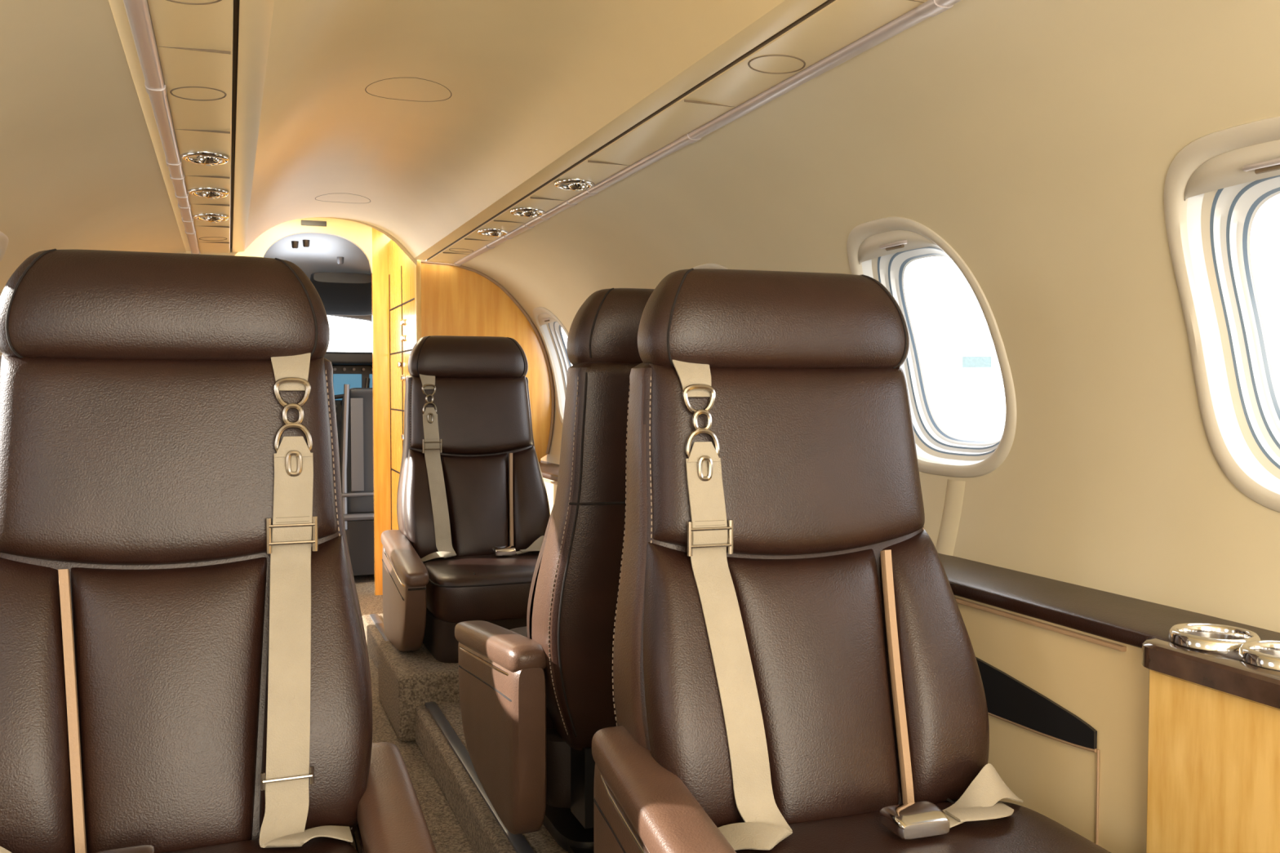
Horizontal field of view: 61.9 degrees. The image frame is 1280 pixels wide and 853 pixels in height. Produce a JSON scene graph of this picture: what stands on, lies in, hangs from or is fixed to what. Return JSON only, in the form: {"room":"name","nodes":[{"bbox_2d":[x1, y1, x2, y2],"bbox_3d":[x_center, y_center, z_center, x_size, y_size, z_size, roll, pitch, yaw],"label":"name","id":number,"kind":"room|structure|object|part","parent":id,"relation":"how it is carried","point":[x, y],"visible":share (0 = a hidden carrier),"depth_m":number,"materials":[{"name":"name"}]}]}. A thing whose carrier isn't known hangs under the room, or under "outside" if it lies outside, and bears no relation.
{"room":"aircraft cabin","nodes":[
{"label":"aircraft cabin","id":0,"kind":"room"},
{"bbox_2d":[0,0,186,295],"bbox_3d":[-1.091,-0.163,1.697,0.490,0.959,6.460,-1,2,-21],"label":"wall","id":1,"kind":"structure","parent":0,"point":[80,169],"depth_m":2.30,"materials":[{"name":"beige plastic"}]},
{"bbox_2d":[0,231,8,262],"bbox_3d":[-1.618,-0.178,2.489,0.228,0.570,0.499,-1,2,-21],"label":"surround","id":2,"kind":"object","parent":1,"relation":"attached to","point":[4,240],"visible":1,"depth_m":2.62,"materials":[{"name":"beige plastic"}]},
{"bbox_2d":[179,217,417,266],"bbox_3d":[-1.588,-0.938,4.694,1.200,0.435,0.001,-1,2,-21],"label":"trim","id":3,"kind":"structure","parent":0,"point":[406,252],"depth_m":4.85,"materials":[{"name":"beige plastic"}]},
{"bbox_2d":[263,232,377,596],"bbox_3d":[-2.050,-0.089,6.587,1.500,2.100,1.765,-1,2,-21],"label":"cockpit","id":4,"kind":"object","parent":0,"point":[339,270],"visible":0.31,"depth_m":6.27,"materials":[{"name":"light grey plastic"},{"name":"black plastic"},{"name":"glass"}]},
{"bbox_2d":[235,217,391,595],"bbox_3d":[-1.905,-0.133,5.713,1.160,2.149,0.047,-1,2,-21],"label":"door frame","id":5,"kind":"structure","parent":4,"relation":"attached to","point":[374,243],"depth_m":5.87,"materials":[{"name":"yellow wood"}]},
{"bbox_2d":[301,219,326,226],"bbox_3d":[-1.748,-1.090,5.717,0.130,0.027,0.007,-1,2,-21],"label":"vent","id":6,"kind":"object","parent":5,"relation":"attached to","point":[304,222],"depth_m":5.72,"materials":[{"name":"beige"}]},
{"bbox_3d":[-2.271,-0.583,7.141,1.469,0.443,0.540,-1,2,-21],"label":"windscreen frame","id":7,"kind":"part","parent":4,"relation":"part of","materials":[{"name":"grey"}]},
{"bbox_3d":[-2.219,-0.030,7.026,1.360,0.750,0.300,-1,2,-21],"label":"instrument panel","id":8,"kind":"part","parent":4,"relation":"part of","materials":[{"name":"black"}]},
{"bbox_3d":[-1.631,0.153,6.542,0.468,0.780,0.602,-1,2,-21],"label":"pilot seat","id":9,"kind":"part","parent":4,"relation":"part of","materials":[{"name":"black"}]},
{"bbox_3d":[-1.505,0.238,6.238,0.474,0.971,0.060,-1,2,-21],"label":"pilot seat frame","id":10,"kind":"part","parent":4,"relation":"part of","materials":[{"name":"grey metal"}]},
{"bbox_3d":[-1.605,0.730,6.496,0.500,0.370,0.580,-1,2,-21],"label":"pilot seat","id":11,"kind":"part","parent":4,"relation":"part of","materials":[{"name":"black"}]},
{"bbox_2d":[358,595,475,852],"bbox_3d":[-0.435,1.088,2.419,2.300,0.050,7.250,-1,2,-21],"label":"floor","id":12,"kind":"structure","parent":0,"point":[447,835],"depth_m":3.14,"materials":[{"name":"beige carpet"}]},
{"bbox_2d":[388,239,414,529],"bbox_3d":[-1.205,-0.024,5.455,0.043,1.949,0.938,-1,2,-21],"label":"tall cabinet","id":13,"kind":"object","parent":12,"relation":"on","point":[401,267],"visible":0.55,"depth_m":5.58,"materials":[{"name":"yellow wood"}]},
{"bbox_2d":[361,613,568,852],"bbox_3d":[0.139,0.965,2.073,0.725,0.219,6.200,-1,2,-21],"label":"platform","id":14,"kind":"object","parent":12,"relation":"on","point":[419,693],"visible":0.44,"depth_m":3.31,"materials":[{"name":"beige carpet"}]},
{"bbox_2d":[381,335,550,662],"bbox_3d":[-0.583,0.271,3.927,0.670,1.233,0.766,-1,2,-21],"label":"seat","id":15,"kind":"object","parent":14,"relation":"on","point":[473,512],"visible":0.92,"depth_m":4.04,"materials":[{"name":"brown leather"}]},
{"bbox_3d":[-0.847,0.624,3.817,0.076,0.363,0.595,-1,2,-21],"label":"armrest panel","id":16,"kind":"part","parent":15,"relation":"part of","materials":[{"name":"brown leather"}]},
{"bbox_3d":[-0.845,0.497,3.807,0.084,0.072,0.589,-1,2,-21],"label":"armrest chrome trim","id":17,"kind":"part","parent":15,"relation":"part of","materials":[{"name":"brown leather"}]},
{"bbox_2d":[423,552,539,622],"bbox_3d":[-0.485,0.564,3.823,0.569,0.165,0.481,-1,2,-21],"label":"seat cushion","id":18,"kind":"object","parent":15,"relation":"on","point":[461,587],"depth_m":3.59,"materials":[{"name":"brown leather"}]},
{"bbox_2d":[454,288,654,852],"bbox_3d":[-0.050,0.322,2.532,0.670,1.233,0.766,-1,2,-21],"label":"seat","id":19,"kind":"object","parent":14,"relation":"on","point":[535,697],"visible":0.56,"depth_m":2.17,"materials":[{"name":"brown leather"}]},
{"bbox_3d":[-0.330,0.536,2.459,0.084,0.072,0.589,-1,2,-21],"label":"armrest chrome trim","id":20,"kind":"part","parent":19,"relation":"part of","materials":[{"name":"brown leather"}]},
{"bbox_3d":[-0.328,0.669,2.458,0.076,0.373,0.595,-1,2,-21],"label":"armrest panel","id":21,"kind":"part","parent":19,"relation":"part of","materials":[{"name":"brown leather"}]},
{"bbox_2d":[509,626,555,728],"bbox_3d":[-0.055,0.605,2.693,0.569,0.165,0.481,-1,2,-21],"label":"armrest","id":22,"kind":"object","parent":19,"relation":"on","point":[522,631],"depth_m":2.68,"materials":[{"name":"brown leather"}]},
{"bbox_2d":[591,268,1111,852],"bbox_3d":[0.310,0.364,1.498,0.652,1.223,0.766,-1,2,-18],"label":"seat","id":23,"kind":"object","parent":14,"relation":"on","point":[795,668],"visible":1,"depth_m":1.64,"materials":[{"name":"brown leather"}]},
{"bbox_3d":[0.049,0.704,1.405,0.076,0.380,0.595,-1,2,-18],"label":"armrest panel","id":24,"kind":"part","parent":23,"relation":"part of","materials":[{"name":"brown leather"}]},
{"bbox_3d":[0.051,0.568,1.394,0.084,0.071,0.589,-1,2,-18],"label":"armrest chrome trim","id":25,"kind":"part","parent":23,"relation":"part of","materials":[{"name":"brown leather"}]},
{"bbox_2d":[735,800,1111,852],"bbox_3d":[0.393,0.655,1.387,0.569,0.164,0.481,-1,2,-18],"label":"seat cushion","id":26,"kind":"object","parent":23,"relation":"on","point":[851,826],"depth_m":1.49,"materials":[{"name":"brown leather"}]},
{"bbox_2d":[1141,622,1279,852],"bbox_3d":[1.043,0.711,1.056,0.236,0.800,1.210,-1,2,-21],"label":"base cabinet","id":27,"kind":"object","parent":12,"relation":"on","point":[1214,744],"visible":0.98,"depth_m":1.45,"materials":[{"name":"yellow wood"}]},
{"bbox_2d":[1141,638,1279,711],"bbox_3d":[1.043,0.349,1.043,0.236,0.041,1.210,-1,2,-21],"label":"countertop","id":28,"kind":"structure","parent":27,"relation":"on","point":[1235,677],"depth_m":1.43,"materials":[{"name":"brown wood"}]},
{"bbox_2d":[1168,622,1279,670],"bbox_3d":[0.845,0.321,1.477,0.118,0.050,0.234,-1,2,-21],"label":"cup holder","id":29,"kind":"object","parent":28,"relation":"on","point":[1250,646],"depth_m":1.48,"materials":[{"name":"silver metal"}]},
{"bbox_3d":[-0.717,1.057,1.746,0.690,0.058,6.200,-1,2,-21],"label":"platform","id":30,"kind":"object","parent":12,"relation":"on","visible":0},
{"bbox_2d":[0,248,436,852],"bbox_3d":[-0.638,0.384,1.464,0.684,1.307,0.766,-1,2,-21],"label":"seat","id":31,"kind":"object","parent":30,"relation":"on","point":[184,665],"visible":1,"depth_m":1.61,"materials":[{"name":"brown leather"}]},
{"bbox_2d":[163,836,358,852],"bbox_3d":[-0.627,0.695,1.328,0.597,0.175,0.481,-1,2,-21],"label":"seat cushion","id":32,"kind":"object","parent":31,"relation":"on","point":[171,844],"depth_m":1.53,"materials":[{"name":"brown leather"}]},
{"bbox_3d":[-0.356,0.766,1.566,0.080,0.353,0.595,-1,2,-21],"label":"armrest panel","id":33,"kind":"part","parent":31,"relation":"part of","materials":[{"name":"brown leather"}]},
{"bbox_3d":[-0.353,0.647,1.556,0.089,0.076,0.589,-1,2,-21],"label":"armrest chrome trim","id":34,"kind":"part","parent":31,"relation":"part of","materials":[{"name":"brown leather"}]},
{"bbox_2d":[413,259,554,462],"bbox_3d":[-0.733,0.090,5.110,0.670,1.750,0.050,-1,2,-21],"label":"bulkhead","id":35,"kind":"object","parent":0,"point":[450,300],"visible":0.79,"depth_m":5.07,"materials":[{"name":"brown wood"}]},
{"bbox_3d":[-1.035,0.093,4.994,0.024,1.749,0.050,-1,2,-21],"label":"post","id":36,"kind":"part","parent":35,"relation":"part of","materials":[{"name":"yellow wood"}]},
{"bbox_2d":[108,0,928,263],"bbox_3d":[-0.261,-0.739,1.873,1.400,0.184,6.230,-1,2,-21],"label":"ceiling","id":37,"kind":"structure","parent":0,"point":[540,90],"depth_m":2.39,"materials":[{"name":"beige plastic"}]},
{"bbox_2d":[123,0,199,253],"bbox_3d":[-0.793,-0.641,1.695,0.037,0.026,6.164,-1,2,-21],"label":"trim strip","id":38,"kind":"object","parent":37,"relation":"attached to","point":[138,12],"visible":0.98,"depth_m":2.10,"materials":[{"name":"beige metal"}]},
{"bbox_2d":[166,0,221,4],"bbox_3d":[-0.663,-0.638,1.566,0.104,0.008,0.104,-1,2,-21],"label":"speaker","id":39,"kind":"object","parent":37,"relation":"attached to","point":[217,1],"visible":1,"depth_m":1.61},
{"bbox_2d":[161,46,231,243],"bbox_3d":[-0.979,-0.667,2.387,0.115,0.005,4.001,-1,2,-21],"label":"joint","id":40,"kind":"object","parent":37,"relation":"attached to","point":[193,49],"visible":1,"depth_m":2.41,"materials":[{"name":"brown"}]},
{"bbox_2d":[169,86,226,100],"bbox_3d":[-0.872,-0.658,2.106,0.104,0.008,0.104,-1,2,-21],"label":"speaker","id":41,"kind":"object","parent":37,"relation":"attached to","point":[171,91],"visible":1,"depth_m":2.10},
{"bbox_2d":[180,151,229,165],"bbox_3d":[-1.095,-0.673,2.685,0.114,0.032,0.132,-1,2,-21],"label":"recessed light","id":42,"kind":"object","parent":37,"relation":"in","point":[207,158],"visible":0.99,"depth_m":2.66,"materials":[{"name":"silver metal"}]},
{"bbox_2d":[187,187,228,199],"bbox_3d":[-1.279,-0.690,3.160,0.114,0.032,0.132,-1,2,-21],"label":"recessed light","id":43,"kind":"object","parent":37,"relation":"in","point":[209,193],"visible":0.94,"depth_m":3.14,"materials":[{"name":"silver metal"}]},
{"bbox_2d":[192,213,228,222],"bbox_3d":[-1.455,-0.707,3.617,0.114,0.032,0.132,-1,2,-21],"label":"recessed light","id":44,"kind":"object","parent":37,"relation":"in","point":[211,217],"visible":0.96,"depth_m":3.59,"materials":[{"name":"silver metal"}]},
{"bbox_2d":[199,236,226,240],"bbox_3d":[-1.664,-0.732,4.157,0.104,0.008,0.104,-1,2,-21],"label":"speaker","id":45,"kind":"object","parent":37,"relation":"attached to","point":[206,237],"visible":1,"depth_m":4.16},
{"bbox_2d":[315,193,370,203],"bbox_3d":[-1.191,-0.915,4.280,0.218,0.012,0.218,-1,2,-21],"label":"access cover","id":46,"kind":"object","parent":37,"relation":"in","point":[328,193],"depth_m":4.30,"materials":[{"name":"beige plastic"}]},
{"bbox_2d":[364,77,451,101],"bbox_3d":[-0.590,-0.858,2.723,0.218,0.012,0.218,-1,2,-21],"label":"access cover","id":47,"kind":"object","parent":37,"relation":"in","point":[393,77],"depth_m":2.70,"materials":[{"name":"beige plastic"}]},
{"bbox_2d":[448,248,473,252],"bbox_3d":[-0.755,-0.745,4.508,0.104,0.008,0.104,-1,2,-21],"label":"speaker","id":48,"kind":"object","parent":37,"relation":"attached to","point":[451,248],"visible":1,"depth_m":4.48},
{"bbox_2d":[477,228,508,237],"bbox_3d":[-0.546,-0.719,3.967,0.114,0.032,0.132,-1,2,-21],"label":"recessed light","id":49,"kind":"object","parent":37,"relation":"in","point":[495,233],"visible":0.97,"depth_m":3.94,"materials":[{"name":"silver metal"}]},
{"bbox_2d":[510,207,545,217],"bbox_3d":[-0.370,-0.703,3.511,0.114,0.032,0.132,-1,2,-21],"label":"recessed light","id":50,"kind":"object","parent":37,"relation":"in","point":[529,212],"visible":0.98,"depth_m":3.49,"materials":[{"name":"silver metal"}]},
{"bbox_2d":[554,178,595,191],"bbox_3d":[-0.186,-0.685,3.035,0.114,0.032,0.132,-1,2,-21],"label":"recessed light","id":51,"kind":"object","parent":37,"relation":"in","point":[575,184],"visible":0.98,"depth_m":3.01,"materials":[{"name":"silver metal"}]},
{"bbox_2d":[443,0,923,254],"bbox_3d":[-0.073,-0.680,2.736,0.115,0.005,4.001,-1,2,-21],"label":"joint","id":52,"kind":"object","parent":37,"relation":"attached to","point":[685,100],"visible":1,"depth_m":2.75,"materials":[{"name":"brown"}]},
{"bbox_2d":[453,0,960,266],"bbox_3d":[0.255,-0.656,2.100,0.037,0.026,6.164,-1,2,-21],"label":"trim strip","id":53,"kind":"object","parent":37,"relation":"attached to","point":[930,8],"visible":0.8,"depth_m":2.12,"materials":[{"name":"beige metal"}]},
{"bbox_2d":[747,54,805,74],"bbox_3d":[0.246,-0.651,1.916,0.104,0.008,0.104,-1,2,-21],"label":"speaker","id":54,"kind":"object","parent":37,"relation":"attached to","point":[750,60],"visible":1,"depth_m":1.91},
{"bbox_2d":[542,477,1149,852],"bbox_3d":[0.042,0.636,3.431,0.010,0.780,4.055,-1,2,-21],"label":"wall","id":55,"kind":"structure","parent":0,"point":[1107,688],"depth_m":1.72,"materials":[{"name":"beige plastic"}]},
{"bbox_2d":[542,478,1126,652],"bbox_3d":[0.058,0.275,3.376,0.012,0.008,3.765,-1,2,-21],"label":"trim","id":56,"kind":"structure","parent":55,"relation":"attached to","point":[1077,635],"depth_m":1.78,"materials":[{"name":"plastic"}]},
{"bbox_2d":[538,460,1279,661],"bbox_3d":[0.158,0.253,3.389,0.208,0.030,4.154,-1,2,-21],"label":"ledge","id":57,"kind":"object","parent":55,"relation":"attached to","point":[1128,620],"visible":0.44,"depth_m":1.79,"materials":[{"name":"brown wood"}]},
{"bbox_2d":[975,657,1097,749],"bbox_3d":[0.567,0.448,2.051,0.006,0.125,0.815,-1,2,-21],"label":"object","id":58,"kind":"object","parent":55,"relation":"attached to","point":[1007,698],"visible":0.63,"depth_m":1.80,"materials":[{"name":"black"}]},
{"bbox_2d":[987,711,1099,844],"bbox_3d":[0.592,0.630,2.003,0.012,0.595,0.933,-1,2,-21],"label":"trim","id":59,"kind":"structure","parent":55,"relation":"attached to","point":[1095,750],"depth_m":1.68,"materials":[{"name":"beige plastic"}]},
{"bbox_2d":[462,0,1279,632],"bbox_3d":[0.449,-0.185,2.290,0.490,0.959,6.460,-1,2,-21],"label":"wall","id":60,"kind":"structure","parent":0,"point":[1040,140],"depth_m":1.92,"materials":[{"name":"beige plastic"}]},
{"bbox_2d":[537,312,556,326],"bbox_3d":[-0.433,-0.499,4.947,0.040,0.056,0.315,-1,2,-21],"label":"shade","id":61,"kind":"object","parent":60,"relation":"attached to","point":[541,316],"visible":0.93,"depth_m":4.96,"materials":[{"name":"beige plastic"}]},
{"bbox_2d":[542,317,549,321],"bbox_3d":[-0.436,-0.493,4.930,0.022,0.016,0.098,-1,2,-21],"label":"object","id":62,"kind":"structure","parent":61,"relation":"attached to","point":[547,319],"depth_m":4.91,"materials":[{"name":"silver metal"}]},
{"bbox_2d":[532,306,571,425],"bbox_3d":[-0.355,-0.268,4.947,0.228,0.570,0.499,-1,2,-21],"label":"surround","id":63,"kind":"object","parent":60,"relation":"attached to","point":[551,334],"visible":0.38,"depth_m":5.14,"materials":[{"name":"beige plastic"}]},
{"bbox_2d":[693,262,728,269],"bbox_3d":[0.307,-0.205,3.231,0.228,0.570,0.499,-1,2,-21],"label":"surround","id":64,"kind":"object","parent":60,"relation":"attached to","point":[710,265],"visible":0.02,"depth_m":3.17,"materials":[{"name":"beige plastic"}]},
{"bbox_2d":[857,230,937,264],"bbox_3d":[0.560,-0.406,2.373,0.040,0.056,0.315,-1,2,-21],"label":"shade","id":65,"kind":"object","parent":60,"relation":"attached to","point":[869,249],"visible":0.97,"depth_m":2.38,"materials":[{"name":"beige plastic"}]},
{"bbox_2d":[879,240,906,250],"bbox_3d":[0.557,-0.400,2.357,0.022,0.016,0.098,-1,2,-21],"label":"handle","id":66,"kind":"object","parent":65,"relation":"attached to","point":[899,244],"depth_m":2.34,"materials":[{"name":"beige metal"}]},
{"bbox_2d":[846,216,1016,477],"bbox_3d":[0.638,-0.174,2.373,0.228,0.570,0.499,-1,2,-21],"label":"surround","id":67,"kind":"object","parent":60,"relation":"attached to","point":[940,453],"visible":0.72,"depth_m":2.40,"materials":[{"name":"beige plastic"}]},
{"bbox_2d":[935,479,965,555],"bbox_3d":[0.342,0.174,3.184,0.043,0.176,1.910,-1,2,-21],"label":"rib","id":68,"kind":"object","parent":60,"relation":"attached to","point":[954,495],"visible":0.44,"depth_m":2.32,"materials":[{"name":"beige plastic"}]},
{"bbox_2d":[1164,115,1279,512],"bbox_3d":[0.970,-0.143,1.516,0.228,0.570,0.499,-1,2,-21],"label":"surround","id":69,"kind":"object","parent":60,"relation":"attached to","point":[1209,233],"visible":0.97,"depth_m":1.71,"materials":[{"name":"beige plastic"}]},
{"bbox_2d":[1184,139,1279,200],"bbox_3d":[0.891,-0.374,1.516,0.040,0.056,0.315,-1,2,-21],"label":"shade","id":70,"kind":"object","parent":60,"relation":"attached to","point":[1224,170],"visible":1,"depth_m":1.57,"materials":[{"name":"beige plastic"}]},
{"bbox_2d":[1241,157,1279,173],"bbox_3d":[0.888,-0.368,1.499,0.022,0.016,0.098,-1,2,-21],"label":"handle","id":71,"kind":"object","parent":70,"relation":"attached to","point":[1270,165],"depth_m":1.51,"materials":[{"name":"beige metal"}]},
{"label":"outside","id":72,"kind":"structure","parent":0,"visible":0},
{"bbox_2d":[928,393,1279,439],"bbox_3d":[71.620,-3.467,161.599,550.000,0.001,550.000,-1,2,-21],"label":"apron","id":73,"kind":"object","parent":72,"point":[973,421],"depth_m":81.60,"materials":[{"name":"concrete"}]},
{"bbox_2d":[920,344,1005,403],"bbox_3d":[54.077,-8.351,170.695,18.000,9.000,12.100,1,2,17],"label":"building","id":74,"kind":"structure","parent":73,"relation":"on","point":[970,375],"depth_m":165.60,"materials":[{"name":"white"}]}
]}

